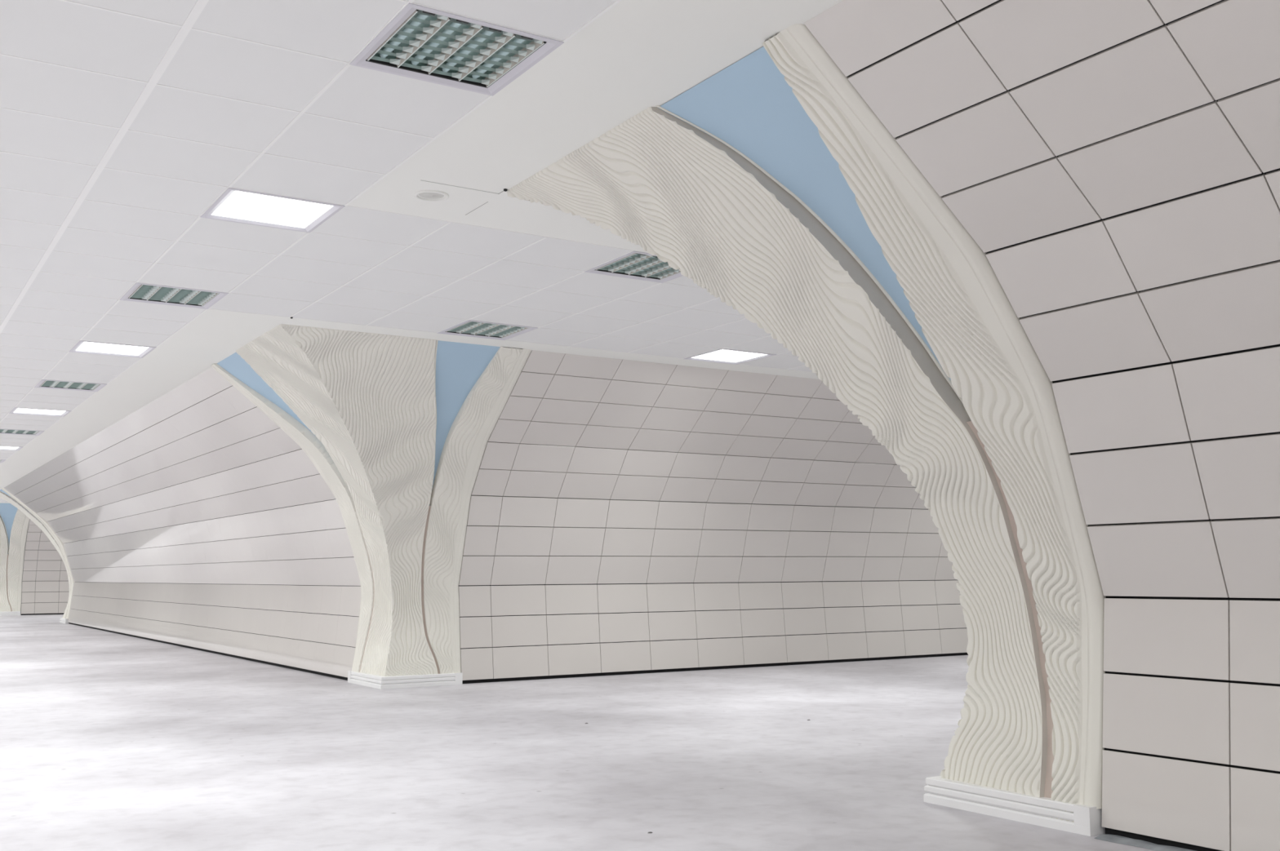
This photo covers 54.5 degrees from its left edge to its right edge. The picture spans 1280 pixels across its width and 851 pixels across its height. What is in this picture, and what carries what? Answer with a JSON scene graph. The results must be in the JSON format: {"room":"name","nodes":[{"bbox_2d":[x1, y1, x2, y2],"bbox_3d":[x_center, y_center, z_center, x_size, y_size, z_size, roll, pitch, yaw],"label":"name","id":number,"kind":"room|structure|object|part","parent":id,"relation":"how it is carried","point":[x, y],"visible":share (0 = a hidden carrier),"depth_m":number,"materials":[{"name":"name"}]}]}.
{"room":"metro station","nodes":[
{"label":"metro station","id":0,"kind":"room"},
{"bbox_2d":[21,520,69,615],"bbox_3d":[-14.220,3.777,34.871,5.415,2.977,1.514,4,-8,-32],"label":"wall","id":1,"kind":"structure","parent":0,"point":[45,580],"depth_m":34.14,"materials":[{"name":"tile"}]},
{"bbox_2d":[4,367,360,680],"bbox_3d":[-8.265,1.910,19.528,1.515,2.977,18.426,4,-8,-32],"label":"wall","id":2,"kind":"structure","parent":0,"point":[193,520],"depth_m":15.54,"materials":[{"name":"tile"}]},
{"bbox_2d":[0,0,986,503],"bbox_3d":[-10.840,1.588,29.134,19.182,0.001,71.048,4,-8,-32],"label":"ceiling","id":3,"kind":"structure","parent":0,"point":[637,55],"depth_m":6.14,"materials":[{"name":"grey tile"}]},
{"bbox_2d":[0,446,22,450],"bbox_3d":[-9.636,0.321,18.666,0.602,0.037,0.599,4,-8,-32],"label":"recessed light","id":4,"kind":"object","parent":3,"relation":"in","point":[4,448],"visible":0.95,"depth_m":18.85,"materials":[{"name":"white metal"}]},
{"bbox_2d":[0,446,17,449],"bbox_3d":[-9.636,0.325,18.666,0.511,0.001,0.508,4,-8,-32],"label":"diffuser","id":5,"kind":"object","parent":4,"relation":"attached to","point":[1,447],"depth_m":18.74,"materials":[{"name":"white plastic"}]},
{"bbox_2d":[0,429,44,435],"bbox_3d":[-8.359,0.044,16.667,0.602,0.096,0.599,4,-8,-32],"label":"recessed light","id":6,"kind":"object","parent":3,"relation":"in","point":[15,432],"visible":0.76,"depth_m":16.77,"materials":[{"name":"white metal"}]},
{"bbox_2d":[8,407,71,417],"bbox_3d":[-7.081,-0.173,14.661,0.602,0.037,0.599,4,-8,-32],"label":"recessed light","id":7,"kind":"object","parent":3,"relation":"in","point":[15,411],"visible":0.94,"depth_m":14.71,"materials":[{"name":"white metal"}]},
{"bbox_2d":[14,408,64,414],"bbox_3d":[-7.081,-0.169,14.661,0.511,0.001,0.508,4,-8,-32],"label":"diffuser","id":8,"kind":"object","parent":7,"relation":"attached to","point":[19,411],"depth_m":14.70,"materials":[{"name":"white plastic"}]},
{"bbox_2d":[34,379,106,391],"bbox_3d":[-5.804,-0.449,12.662,0.602,0.096,0.599,4,-8,-32],"label":"recessed light","id":9,"kind":"object","parent":3,"relation":"in","point":[43,384],"visible":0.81,"depth_m":12.71,"materials":[{"name":"white metal"}]},
{"bbox_2d":[69,340,156,358],"bbox_3d":[-4.526,-0.667,10.656,0.602,0.037,0.599,4,-8,-32],"label":"recessed light","id":10,"kind":"object","parent":3,"relation":"in","point":[82,347],"visible":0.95,"depth_m":10.69,"materials":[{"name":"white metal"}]},
{"bbox_2d":[76,342,147,355],"bbox_3d":[-4.526,-0.663,10.655,0.511,0.001,0.508,4,-8,-32],"label":"diffuser","id":11,"kind":"object","parent":10,"relation":"attached to","point":[86,346],"depth_m":10.68,"materials":[{"name":"white plastic"}]},
{"bbox_2d":[119,282,228,309],"bbox_3d":[-3.249,-0.943,8.657,0.602,0.096,0.599,4,-8,-32],"label":"recessed light","id":12,"kind":"object","parent":3,"relation":"in","point":[139,292],"visible":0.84,"depth_m":8.69,"materials":[{"name":"white metal"}]},
{"bbox_2d":[200,187,345,232],"bbox_3d":[-1.971,-1.161,6.651,0.602,0.037,0.599,4,-8,-32],"label":"recessed light","id":13,"kind":"object","parent":3,"relation":"in","point":[234,205],"visible":0.95,"depth_m":6.67,"materials":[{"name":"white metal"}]},
{"bbox_2d":[211,191,332,227],"bbox_3d":[-1.971,-1.157,6.650,0.511,0.001,0.508,4,-8,-32],"label":"diffuser","id":14,"kind":"object","parent":13,"relation":"attached to","point":[241,205],"depth_m":6.65,"materials":[{"name":"white plastic"}]},
{"bbox_2d":[0,0,809,502],"bbox_3d":[-9.931,1.649,29.707,16.815,0.009,71.059,4,-8,-32],"label":"ceiling grid","id":15,"kind":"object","parent":3,"relation":"attached to","point":[199,6],"depth_m":6.45,"materials":[{"name":"white metal"}]},
{"bbox_2d":[413,190,448,201],"bbox_3d":[-1.073,-1.182,6.391,0.177,0.012,0.177,4,-8,-32],"label":"ceiling speaker","id":16,"kind":"object","parent":3,"relation":"attached to","point":[433,195],"visible":1,"depth_m":6.39,"materials":[{"name":"white plastic"}]},
{"bbox_2d":[349,3,564,96],"bbox_3d":[-0.694,-1.437,4.652,0.602,0.096,0.599,4,-8,-32],"label":"recessed light","id":17,"kind":"object","parent":3,"relation":"in","point":[420,42],"visible":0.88,"depth_m":4.67,"materials":[{"name":"white metal"}]},
{"bbox_2d":[422,180,503,215],"bbox_3d":[-0.997,-1.186,6.419,0.441,0.007,0.508,4,-8,-32],"label":"trim","id":18,"kind":"structure","parent":3,"relation":"attached to","point":[422,180],"depth_m":6.32,"materials":[{"name":"grey"}]},
{"bbox_2d":[437,320,537,340],"bbox_3d":[-1.221,-0.804,9.933,0.602,0.096,0.599,4,-8,-32],"label":"recessed light","id":19,"kind":"object","parent":3,"relation":"in","point":[469,328],"visible":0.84,"depth_m":9.97,"materials":[{"name":"white metal"}]},
{"bbox_2d":[584,251,683,283],"bbox_3d":[0.057,-1.051,7.931,0.602,0.096,0.599,4,-8,-32],"label":"recessed light","id":20,"kind":"object","parent":3,"relation":"in","point":[637,265],"visible":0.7,"depth_m":8.01,"materials":[{"name":"white metal"}]},
{"bbox_2d":[684,348,775,364],"bbox_3d":[0.807,-0.635,11.206,0.602,0.037,0.599,4,-8,-32],"label":"recessed light","id":21,"kind":"object","parent":3,"relation":"in","point":[722,355],"visible":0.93,"depth_m":11.24,"materials":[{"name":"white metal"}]},
{"bbox_2d":[693,349,766,362],"bbox_3d":[0.807,-0.631,11.206,0.511,0.001,0.508,4,-8,-32],"label":"diffuser","id":22,"kind":"object","parent":21,"relation":"attached to","point":[721,355],"depth_m":11.23,"materials":[{"name":"white plastic"}]},
{"bbox_2d":[0,612,1154,850],"bbox_3d":[-10.873,4.532,28.810,19.123,0.001,71.527,4,-8,-32],"label":"floor","id":23,"kind":"structure","parent":0,"point":[109,741],"depth_m":6.94,"materials":[{"name":"concrete"}]},
{"bbox_2d":[0,503,29,616],"bbox_3d":[-17.632,3.600,33.137,2.203,2.964,2.292,4,-8,-32],"label":"column","id":24,"kind":"structure","parent":23,"relation":"on","point":[14,524],"depth_m":33.66,"materials":[{"name":"beige paint"}]},
{"bbox_3d":[-16.531,3.575,33.405,0.062,2.862,1.540,4,-8,-32],"label":"edge molding","id":25,"kind":"part","parent":24,"relation":"part of","materials":[{"name":"beige paint"}]},
{"bbox_2d":[0,488,73,623],"bbox_3d":[-13.550,3.008,28.383,2.206,2.964,2.295,4,-8,-32],"label":"column","id":26,"kind":"structure","parent":23,"relation":"on","point":[5,495],"depth_m":27.80,"materials":[{"name":"beige paint"}]},
{"bbox_2d":[210,324,531,689],"bbox_3d":[-2.459,0.865,11.000,2.203,2.964,2.292,4,-8,-32],"label":"column","id":27,"kind":"structure","parent":23,"relation":"on","point":[398,429],"depth_m":11.26,"materials":[{"name":"beige paint"}]},
{"bbox_3d":[-3.328,0.911,11.770,1.540,2.862,0.062,4,-8,-32],"label":"edge molding","id":28,"kind":"part","parent":27,"relation":"part of","materials":[{"name":"beige paint"}]},
{"bbox_3d":[-1.359,0.839,11.268,0.062,2.862,1.540,4,-8,-32],"label":"edge molding","id":29,"kind":"part","parent":27,"relation":"part of","materials":[{"name":"beige paint"}]},
{"bbox_2d":[506,23,1106,836],"bbox_3d":[0.873,0.221,5.775,2.206,2.964,2.295,4,-8,-32],"label":"column","id":30,"kind":"structure","parent":23,"relation":"on","point":[771,184],"depth_m":5.24,"materials":[{"name":"beige paint"}]},
{"bbox_3d":[1.198,0.037,4.674,1.540,2.864,0.062,4,-8,-32],"label":"edge molding","id":31,"kind":"part","parent":30,"relation":"part of","materials":[{"name":"beige paint"}]},
{"bbox_2d":[458,350,968,684],"bbox_3d":[3.325,1.205,14.228,11.030,2.977,1.514,4,-8,-32],"label":"wall","id":32,"kind":"structure","parent":0,"point":[625,517],"depth_m":12.83,"materials":[{"name":"tile"}]},
{"bbox_2d":[804,0,1279,850],"bbox_3d":[3.521,-0.368,1.054,1.514,2.977,8.566,4,-8,-32],"label":"wall","id":33,"kind":"structure","parent":0,"point":[1114,165],"depth_m":4.37,"materials":[{"name":"tile"}]},
{"bbox_2d":[1093,834,1195,850],"bbox_3d":[3.487,1.256,2.154,0.142,0.011,6.313,4,-8,-32],"label":"trim","id":34,"kind":"structure","parent":33,"relation":"attached to","point":[1107,837],"depth_m":4.65,"materials":[{"name":"grey metal"}]}
]}

